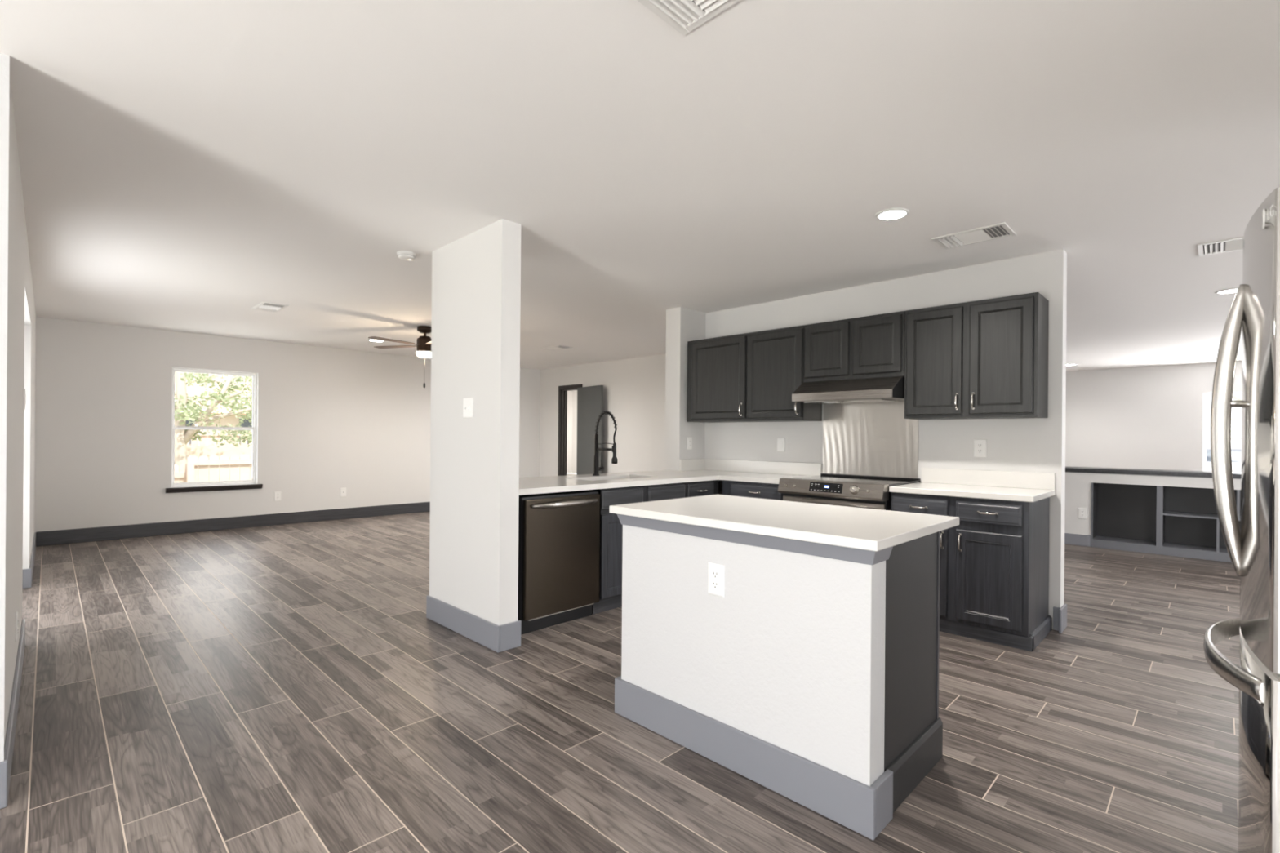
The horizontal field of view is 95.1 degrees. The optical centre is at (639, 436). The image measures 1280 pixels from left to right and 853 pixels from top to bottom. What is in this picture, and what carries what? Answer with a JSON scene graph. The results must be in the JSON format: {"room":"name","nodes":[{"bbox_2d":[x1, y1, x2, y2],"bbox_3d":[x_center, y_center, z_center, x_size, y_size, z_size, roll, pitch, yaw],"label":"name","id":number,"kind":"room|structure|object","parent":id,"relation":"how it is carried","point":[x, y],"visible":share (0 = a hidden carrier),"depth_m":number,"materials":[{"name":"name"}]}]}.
{"room":"kitchen","nodes":[
{"label":"kitchen","id":0,"kind":"room"},
{"bbox_2d":[0,53,9,761],"bbox_3d":[-3.203,-0.026,0.851,0.150,2.440,3.104,0,0,45],"label":"wall","id":1,"kind":"structure","parent":0,"point":[4,59],"depth_m":1.90,"materials":[{"name":"grey paint"}]},
{"bbox_2d":[0,760,8,808],"bbox_3d":[-3.098,1.119,0.850,0.014,0.149,2.963,0,0,45],"label":"baseboard","id":2,"kind":"structure","parent":1,"relation":"attached to","point":[3,765],"depth_m":1.89,"materials":[{"name":"grey paint"}]},
{"bbox_2d":[4,77,35,744],"bbox_3d":[-4.325,-0.036,3.971,6.105,2.440,0.240,0,0,45],"label":"wall","id":3,"kind":"structure","parent":0,"point":[21,313],"depth_m":2.67,"materials":[{"name":"white paint"}]},
{"bbox_2d":[14,611,18,641],"bbox_3d":[-2.811,0.857,2.641,0.075,0.118,0.009,0,0,45],"label":"power outlet","id":4,"kind":"object","parent":3,"relation":"attached to","point":[16,612],"visible":1,"depth_m":2.62,"materials":[{"name":"white plastic"}]},
{"bbox_2d":[4,532,35,802],"bbox_3d":[-4.324,1.109,3.971,6.120,0.149,0.253,0,0,45],"label":"baseboard","id":5,"kind":"structure","parent":3,"relation":"attached to","point":[27,579],"depth_m":2.52,"materials":[{"name":"grey paint"}]},
{"bbox_2d":[22,388,26,409],"bbox_3d":[-3.434,-0.208,3.267,0.075,0.118,0.009,0,0,45],"label":"light switch","id":6,"kind":"object","parent":3,"relation":"attached to","point":[24,389],"visible":1,"depth_m":3.24,"materials":[{"name":"white plastic"}]},
{"bbox_2d":[34,316,540,532],"bbox_3d":[-4.230,-0.035,8.513,0.150,2.440,6.850,0,0,45],"label":"wall","id":7,"kind":"structure","parent":0,"point":[329,420],"depth_m":7.43,"materials":[{"name":"white paint"}]},
{"bbox_2d":[165,367,262,493],"bbox_3d":[-5.321,-0.079,7.346,0.170,1.510,0.985,0,0,45],"label":"window","id":8,"kind":"structure","parent":7,"relation":"in","point":[254,375],"depth_m":7.35,"materials":[{"name":"white plastic"}]},
{"bbox_2d":[35,502,430,546],"bbox_3d":[-4.130,1.108,8.506,0.014,0.154,6.467,0,0,45],"label":"baseboard","id":9,"kind":"structure","parent":7,"relation":"attached to","point":[135,531],"depth_m":7.30,"materials":[{"name":"grey paint"}]},
{"bbox_2d":[274,491,281,501],"bbox_3d":[-4.827,0.794,7.803,0.009,0.125,0.080,0,0,45],"label":"power outlet","id":10,"kind":"object","parent":7,"relation":"attached to","point":[277,495],"visible":1,"depth_m":7.80,"materials":[{"name":"white plastic"}]},
{"bbox_2d":[340,487,346,496],"bbox_3d":[-4.249,0.797,8.385,0.012,0.125,0.080,0,0,45],"label":"wall plate","id":11,"kind":"object","parent":7,"relation":"attached to","point":[343,491],"visible":1,"depth_m":8.38,"materials":[{"name":"white plastic"}]},
{"bbox_2d":[429,218,520,626],"bbox_3d":[-1.046,-0.009,3.642,0.858,2.440,0.125,0,0,45],"label":"wall pillar","id":12,"kind":"structure","parent":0,"point":[476,277],"depth_m":3.48,"materials":[{"name":"white paint"}]},
{"bbox_2d":[462,397,473,417],"bbox_3d":[-1.044,-0.174,3.542,0.116,0.118,0.016,0,0,45],"label":"light switch","id":13,"kind":"object","parent":12,"relation":"attached to","point":[468,403],"visible":1,"depth_m":3.54,"materials":[{"name":"white plastic"}]},
{"bbox_2d":[426,595,521,653],"bbox_3d":[-1.055,1.136,3.643,0.886,0.149,0.155,0,0,45],"label":"baseboard","id":14,"kind":"structure","parent":12,"relation":"attached to","point":[506,637],"depth_m":3.45,"materials":[{"name":"grey paint"}]},
{"bbox_2d":[566,391,572,472],"bbox_3d":[-2.335,-0.019,12.744,0.150,2.440,2.070,0,0,45],"label":"wall","id":15,"kind":"structure","parent":0,"point":[569,454],"depth_m":13.37,"materials":[{"name":"white paint"}]},
{"bbox_2d":[572,390,577,472],"bbox_3d":[-0.293,-0.002,12.285,3.700,2.440,0.150,0,0,45],"label":"wall","id":16,"kind":"structure","parent":0,"point":[574,392],"depth_m":13.37,"materials":[{"name":"white paint"}]},
{"bbox_2d":[539,354,665,476],"bbox_3d":[-0.203,-0.002,9.262,4.520,2.440,0.120,0,0,45],"label":"wall","id":17,"kind":"structure","parent":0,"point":[634,388],"depth_m":9.26,"materials":[{"name":"white paint"}]},
{"bbox_2d":[557,383,603,475],"bbox_3d":[-0.983,0.158,9.931,0.236,2.103,1.307,0,0,-36],"label":"door","id":18,"kind":"structure","parent":17,"relation":"attached to","point":[590,398],"depth_m":9.78,"materials":[{"name":"grey paint"}]},
{"bbox_2d":[0,511,1239,852],"bbox_3d":[0.949,1.288,5.874,14.500,0.120,16.100,0,0,45],"label":"floor","id":19,"kind":"structure","parent":0,"point":[286,688],"depth_m":2.49,"materials":[{"name":"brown wood"}]},
{"bbox_2d":[517,490,599,635],"bbox_3d":[-0.678,0.791,3.921,0.689,0.844,0.606,0,0,45],"label":"dishwasher","id":20,"kind":"object","parent":19,"relation":"on","point":[559,532],"visible":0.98,"depth_m":3.69,"materials":[{"name":"grey metal"}]},
{"bbox_2d":[566,472,576,475],"bbox_3d":[-1.322,0.819,12.687,0.450,0.779,0.676,0,0,45],"label":"toilet","id":21,"kind":"object","parent":19,"relation":"on","point":[567,473],"visible":0.09,"depth_m":12.43,"materials":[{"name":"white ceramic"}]},
{"bbox_2d":[585,482,685,614],"bbox_3d":[-0.168,0.786,4.495,0.687,0.862,0.907,0,0,45],"label":"base cabinet","id":22,"kind":"object","parent":19,"relation":"on","point":[611,527],"visible":0.12,"depth_m":4.06,"materials":[{"name":"black wood"}]},
{"bbox_2d":[519,458,822,495],"bbox_3d":[0.098,0.285,4.450,1.402,0.144,2.632,0,0,45],"label":"countertop","id":23,"kind":"structure","parent":22,"relation":"on","point":[691,470],"depth_m":4.83,"materials":[{"name":"white stone"}]},
{"bbox_2d":[592,410,617,475],"bbox_3d":[-0.271,0.055,4.687,0.249,0.525,0.100,0,0,45],"label":"kitchen faucet","id":24,"kind":"object","parent":23,"relation":"on","point":[614,460],"visible":1,"depth_m":4.72,"materials":[{"name":"black metal"}]},
{"bbox_2d":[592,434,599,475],"bbox_3d":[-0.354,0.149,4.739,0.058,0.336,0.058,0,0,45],"label":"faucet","id":25,"kind":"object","parent":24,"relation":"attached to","point":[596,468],"depth_m":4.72,"materials":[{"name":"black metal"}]},
{"bbox_2d":[685,480,718,497],"bbox_3d":[0.312,0.790,4.965,0.667,0.862,0.431,0,0,45],"label":"base cabinet","id":26,"kind":"object","parent":19,"relation":"on","point":[693,489],"visible":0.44,"depth_m":4.73,"materials":[{"name":"black wood"}]},
{"bbox_2d":[722,480,784,500],"bbox_3d":[1.082,0.797,4.876,0.597,0.862,0.636,0,0,45],"label":"base cabinet","id":27,"kind":"object","parent":19,"relation":"on","point":[735,488],"visible":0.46,"depth_m":4.67,"materials":[{"name":"grey wood"}]},
{"bbox_2d":[614,514,942,840],"bbox_3d":[0.548,0.783,2.429,1.155,0.880,0.712,0,0,45],"label":"kitchen island","id":28,"kind":"object","parent":19,"relation":"on","point":[813,680],"visible":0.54,"depth_m":2.06,"materials":[{"name":"grey paint"}]},
{"bbox_2d":[707,562,724,597],"bbox_3d":[0.286,0.540,2.210,0.075,0.118,0.009,0,0,45],"label":"power outlet","id":29,"kind":"object","parent":28,"relation":"attached to","point":[716,572],"visible":1,"depth_m":2.20,"materials":[{"name":"white plastic"}]},
{"bbox_2d":[711,581,719,588],"bbox_3d":[0.284,0.560,2.208,0.033,0.027,0.003,0,0,45],"label":"receptacle","id":30,"kind":"object","parent":29,"relation":"attached to","point":[715,584],"depth_m":2.21,"materials":[{"name":"grey plastic"}]},
{"bbox_2d":[711,570,719,578],"bbox_3d":[0.285,0.521,2.208,0.033,0.027,0.003,0,0,45],"label":"receptacle","id":31,"kind":"object","parent":29,"relation":"attached to","point":[715,574],"depth_m":2.21,"materials":[{"name":"grey plastic"}]},
{"bbox_2d":[609,494,959,551],"bbox_3d":[0.560,0.327,2.442,1.188,0.032,0.780,0,0,45],"label":"island countertop","id":32,"kind":"structure","parent":28,"relation":"on","point":[860,528],"depth_m":2.23,"materials":[{"name":"white stone"}]},
{"bbox_2d":[777,473,920,511],"bbox_3d":[1.546,0.769,4.354,0.784,0.925,0.716,0,0,45],"label":"range","id":33,"kind":"object","parent":19,"relation":"on","point":[873,492],"visible":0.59,"depth_m":4.15,"materials":[{"name":"silver metal"}]},
{"bbox_2d":[789,475,920,486],"bbox_3d":[1.568,0.328,4.373,0.780,0.014,0.657,0,0,45],"label":"cooktop","id":34,"kind":"object","parent":33,"relation":"in","point":[819,480],"depth_m":4.27,"materials":[{"name":"black glass"}]},
{"bbox_2d":[890,492,1052,652],"bbox_3d":[2.141,0.805,3.818,0.805,0.862,0.623,0,0,45],"label":"base cabinet","id":35,"kind":"object","parent":19,"relation":"on","point":[994,564],"visible":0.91,"depth_m":3.53,"materials":[{"name":"grey wood"}]},
{"bbox_2d":[888,467,1055,502],"bbox_3d":[2.162,0.302,3.830,0.815,0.144,0.609,0,0,45],"label":"countertop","id":36,"kind":"structure","parent":35,"relation":"on","point":[1013,486],"depth_m":3.86,"materials":[{"name":"white stone"}]},
{"bbox_2d":[1203,186,1279,852],"bbox_3d":[1.935,0.343,1.367,0.890,1.784,0.840,0,0,45],"label":"refrigerator","id":37,"kind":"object","parent":19,"relation":"on","point":[1254,554],"visible":1,"depth_m":1.41,"materials":[{"name":"silver metal"}]},
{"bbox_2d":[0,0,1279,371],"bbox_3d":[0.971,-1.312,5.874,14.500,0.200,16.100,0,0,45],"label":"ceiling","id":38,"kind":"structure","parent":0,"point":[186,166],"depth_m":2.52,"materials":[{"name":"white paint"}]},
{"bbox_2d":[251,301,288,312],"bbox_3d":[-3.563,-1.243,5.637,0.430,0.012,0.215,0,0,45],"label":"ceiling vent","id":39,"kind":"object","parent":38,"relation":"in","point":[264,306],"visible":1,"depth_m":5.62,"materials":[{"name":"white metal"}]},
{"bbox_2d":[368,338,384,342],"bbox_3d":[-3.420,-1.244,7.595,0.200,0.008,0.200,0,0,45],"label":"recessed light","id":40,"kind":"object","parent":38,"relation":"in","point":[370,340],"visible":0.88,"depth_m":7.60,"materials":[{"name":"white plastic"}]},
{"bbox_2d":[368,325,431,387],"bbox_3d":[-2.427,-0.892,6.586,1.255,0.694,1.267,0,0,45],"label":"ceiling fan","id":41,"kind":"object","parent":38,"relation":"hanging from","point":[423,344],"visible":0.8,"depth_m":6.55,"materials":[{"name":"brown metal"}]},
{"bbox_2d":[396,250,416,260],"bbox_3d":[-1.573,-1.216,3.945,0.124,0.034,0.124,0,0,45],"label":"smoke detector","id":42,"kind":"object","parent":38,"relation":"attached to","point":[402,255],"visible":1,"depth_m":3.91,"materials":[{"name":"white plastic"}]},
{"bbox_2d":[541,345,573,351],"bbox_3d":[-1.152,-1.224,8.101,0.450,0.012,0.220,0,0,45],"label":"ceiling vent","id":43,"kind":"object","parent":38,"relation":"in","point":[558,347],"visible":1,"depth_m":8.07,"materials":[{"name":"white metal"}]},
{"bbox_2d":[637,0,739,35],"bbox_3d":[0.138,-1.213,1.523,0.360,0.012,0.345,0,0,45],"label":"ceiling vent","id":44,"kind":"object","parent":38,"relation":"in","point":[684,16],"visible":1,"depth_m":1.67,"materials":[{"name":"white metal"}]},
{"bbox_2d":[875,208,909,220],"bbox_3d":[1.369,-1.204,3.178,0.170,0.008,0.170,0,0,45],"label":"recessed light","id":45,"kind":"object","parent":38,"relation":"in","point":[891,214],"visible":1,"depth_m":3.17,"materials":[{"name":"white plastic"}]},
{"bbox_2d":[931,222,1016,248],"bbox_3d":[2.001,-1.198,3.514,0.390,0.012,0.265,0,0,45],"label":"ceiling vent","id":46,"kind":"object","parent":38,"relation":"in","point":[1000,230],"visible":1,"depth_m":3.50,"materials":[{"name":"white metal"}]},
{"bbox_2d":[1197,236,1243,256],"bbox_3d":[3.702,-1.183,3.592,0.405,0.012,0.300,0,0,45],"label":"ceiling vent","id":47,"kind":"object","parent":38,"relation":"in","point":[1233,244],"visible":0.67,"depth_m":3.65,"materials":[{"name":"white metal"}]},
{"bbox_2d":[1215,288,1238,293],"bbox_3d":[4.780,-1.176,4.734,0.180,0.008,0.180,0,0,45],"label":"recessed light","id":48,"kind":"object","parent":38,"relation":"in","point":[1232,290],"visible":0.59,"depth_m":4.74,"materials":[{"name":"white plastic"}]},
{"bbox_2d":[664,306,706,471],"bbox_3d":[0.439,0.004,5.700,0.185,2.440,0.380,0,0,45],"label":"wall","id":49,"kind":"structure","parent":0,"point":[683,325],"depth_m":5.57,"materials":[{"name":"white paint"}]},
{"bbox_2d":[687,436,692,449],"bbox_3d":[0.476,0.064,5.599,0.010,0.118,0.070,0,0,45],"label":"power outlet","id":50,"kind":"object","parent":49,"relation":"attached to","point":[689,438],"visible":1,"depth_m":5.60,"materials":[{"name":"white plastic"}]},
{"bbox_2d":[704,248,1066,629],"bbox_3d":[1.642,0.013,4.861,3.075,2.440,0.120,0,0,45],"label":"wall","id":51,"kind":"structure","parent":0,"point":[1037,445],"depth_m":4.18,"materials":[{"name":"white paint"}]},
{"bbox_2d":[679,458,822,475],"bbox_3d":[0.946,0.274,5.196,1.246,0.108,0.378,0,0,45],"label":"backsplash","id":52,"kind":"structure","parent":51,"relation":"attached to","point":[735,465],"depth_m":5.35,"materials":[{"name":"white stone"}]},
{"bbox_2d":[687,324,822,422],"bbox_3d":[0.966,-0.514,5.191,1.213,0.760,0.366,0,0,45],"label":"upper cabinet","id":53,"kind":"object","parent":51,"relation":"attached to","point":[752,376],"visible":0.88,"depth_m":5.02,"materials":[{"name":"grey wood"}]},
{"bbox_2d":[777,438,785,451],"bbox_3d":[1.244,0.072,5.163,0.075,0.118,0.009,0,0,45],"label":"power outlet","id":54,"kind":"object","parent":51,"relation":"attached to","point":[780,442],"visible":1,"depth_m":5.16,"materials":[{"name":"white plastic"}]},
{"bbox_2d":[804,311,905,382],"bbox_3d":[1.689,-0.658,4.503,0.778,0.460,0.329,0,0,45],"label":"upper cabinet","id":55,"kind":"object","parent":51,"relation":"attached to","point":[873,346],"visible":0.89,"depth_m":4.36,"materials":[{"name":"grey wood"}]},
{"bbox_2d":[791,376,904,404],"bbox_3d":[1.625,-0.342,4.440,0.768,0.170,0.504,0,0,45],"label":"range hood","id":56,"kind":"object","parent":55,"relation":"attached to","point":[882,389],"visible":0.9,"depth_m":4.26,"materials":[{"name":"silver metal"}]},
{"bbox_2d":[822,400,918,478],"bbox_3d":[1.798,0.027,4.619,0.762,0.606,0.004,0,0,45],"label":"backsplash","id":57,"kind":"structure","parent":51,"relation":"attached to","point":[867,438],"depth_m":4.60,"materials":[{"name":"grey metal"}]},
{"bbox_2d":[904,292,1048,419],"bbox_3d":[2.233,-0.504,3.937,0.790,0.760,0.366,0,0,45],"label":"upper cabinet","id":58,"kind":"object","parent":51,"relation":"attached to","point":[988,358],"visible":1,"depth_m":3.78,"materials":[{"name":"grey wood"}]},
{"bbox_2d":[973,439,986,457],"bbox_3d":[2.358,0.082,4.061,0.078,0.122,0.009,0,0,45],"label":"power outlet","id":59,"kind":"object","parent":51,"relation":"attached to","point":[980,445],"visible":1,"depth_m":4.06,"materials":[{"name":"white plastic"}]},
{"bbox_2d":[920,467,1055,489],"bbox_3d":[2.370,0.286,4.039,0.815,0.108,0.019,0,0,45],"label":"backsplash","id":60,"kind":"structure","parent":51,"relation":"attached to","point":[1032,480],"depth_m":4.00,"materials":[{"name":"white stone"}]},
{"bbox_2d":[1053,603,1066,633],"bbox_3d":[1.622,1.158,4.839,3.090,0.149,0.194,0,0,45],"label":"baseboard","id":61,"kind":"structure","parent":51,"relation":"attached to","point":[1060,615],"depth_m":3.74,"materials":[{"name":"grey paint"}]},
{"bbox_2d":[1064,471,1240,535],"bbox_3d":[5.734,0.845,6.404,4.350,0.845,0.380,0,0,45],"label":"wall","id":62,"kind":"structure","parent":0,"point":[1077,485],"depth_m":6.71,"materials":[{"name":"white paint"}]},
{"bbox_2d":[1064,533,1090,546],"bbox_3d":[5.592,1.201,6.264,4.350,0.129,0.014,0,0,45],"label":"baseboard","id":63,"kind":"structure","parent":62,"relation":"attached to","point":[1069,539],"depth_m":6.78,"materials":[{"name":"grey paint"}]},
{"bbox_2d":[1078,507,1086,519],"bbox_3d":[5.104,0.887,6.753,0.080,0.120,0.009,0,0,45],"label":"power outlet","id":64,"kind":"object","parent":62,"relation":"attached to","point":[1082,512],"visible":1,"depth_m":6.75,"materials":[{"name":"white plastic"}]},
{"bbox_2d":[1065,466,1240,479],"bbox_3d":[5.736,0.396,6.402,4.350,0.052,0.445,0,0,45],"label":"trim","id":65,"kind":"structure","parent":62,"relation":"on","point":[1236,475],"depth_m":6.39,"materials":[{"name":"grey paint"}]},
{"bbox_2d":[1090,482,1240,562],"bbox_3d":[6.010,0.902,6.092,2.057,0.733,0.353,0,0,45],"label":"shelves","id":66,"kind":"object","parent":62,"relation":"in","point":[1170,521],"visible":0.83,"depth_m":6.46,"materials":[{"name":"grey paint"}]},
{"bbox_2d":[1065,360,1241,471],"bbox_3d":[7.114,0.059,10.933,12.570,2.440,0.150,0,0,45],"label":"wall","id":67,"kind":"structure","parent":0,"point":[1142,417],"depth_m":9.69,"materials":[{"name":"white paint"}]},
{"bbox_2d":[1202,391,1241,472],"bbox_3d":[9.494,-0.057,8.585,1.785,1.230,0.060,0,0,45],"label":"window","id":68,"kind":"structure","parent":67,"relation":"in","point":[1205,395],"depth_m":9.18,"materials":[{"name":"white plastic"}]},
{"label":"outside","id":69,"kind":"structure","parent":0,"visible":0},
{"bbox_3d":[36.197,1.869,36.585,120.000,0.200,77.050,0,0,45],"label":"driveway","id":70,"kind":"object","parent":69,"visible":0},
{"bbox_2d":[1206,446,1241,470],"bbox_3d":[17.324,0.942,16.685,4.568,1.334,1.800,0,0,45],"label":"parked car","id":71,"kind":"object","parent":70,"relation":"on","point":[1235,451],"visible":0.05,"depth_m":16.27,"materials":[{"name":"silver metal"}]},
{"bbox_2d":[1206,395,1241,437],"bbox_3d":[21.143,-1.041,18.337,9.341,5.385,3.359,0,0,45],"label":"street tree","id":72,"kind":"object","parent":70,"relation":"on","point":[1235,397],"visible":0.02,"depth_m":19.64,"materials":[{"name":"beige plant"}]},
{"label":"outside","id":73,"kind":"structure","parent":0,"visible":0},
{"bbox_3d":[-9.512,1.777,-9.595,120.000,0.170,53.000,0,0,45],"label":"ground","id":74,"kind":"structure","parent":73,"visible":0},
{"bbox_2d":[174,463,186,483],"bbox_3d":[-9.247,1.065,8.072,0.148,1.258,4.878,0,0,45],"label":"fence","id":75,"kind":"object","parent":74,"relation":"on","point":[180,477],"visible":0.06,"depth_m":9.75,"materials":[{"name":"brown wood"}]},
{"bbox_2d":[174,371,252,471],"bbox_3d":[-8.763,-0.576,12.887,2.873,4.557,3.552,0,0,45],"label":"shade tree","id":76,"kind":"object","parent":74,"relation":"on","point":[182,404],"visible":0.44,"depth_m":12.08,"materials":[{"name":"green plant"}]},
{"bbox_2d":[174,373,252,470],"bbox_3d":[-16.575,-0.717,27.316,9.400,4.600,13.500,0,0,45],"label":"house","id":77,"kind":"structure","parent":74,"relation":"on","point":[196,389],"depth_m":22.64,"materials":[{"name":"beige"}]},
{"bbox_2d":[186,454,252,482],"bbox_3d":[-5.432,1.026,11.812,0.148,1.398,5.929,0,0,45],"label":"fence","id":78,"kind":"object","parent":74,"relation":"on","point":[234,468],"visible":0.14,"depth_m":10.06,"materials":[{"name":"brown wood"}]},
{"bbox_2d":[186,429,252,481],"bbox_3d":[-10.237,0.732,15.051,0.318,1.907,11.000,0,0,45],"label":"fence","id":79,"kind":"object","parent":74,"relation":"on","point":[194,449],"visible":0.04,"depth_m":14.65,"materials":[{"name":"brown wood"}]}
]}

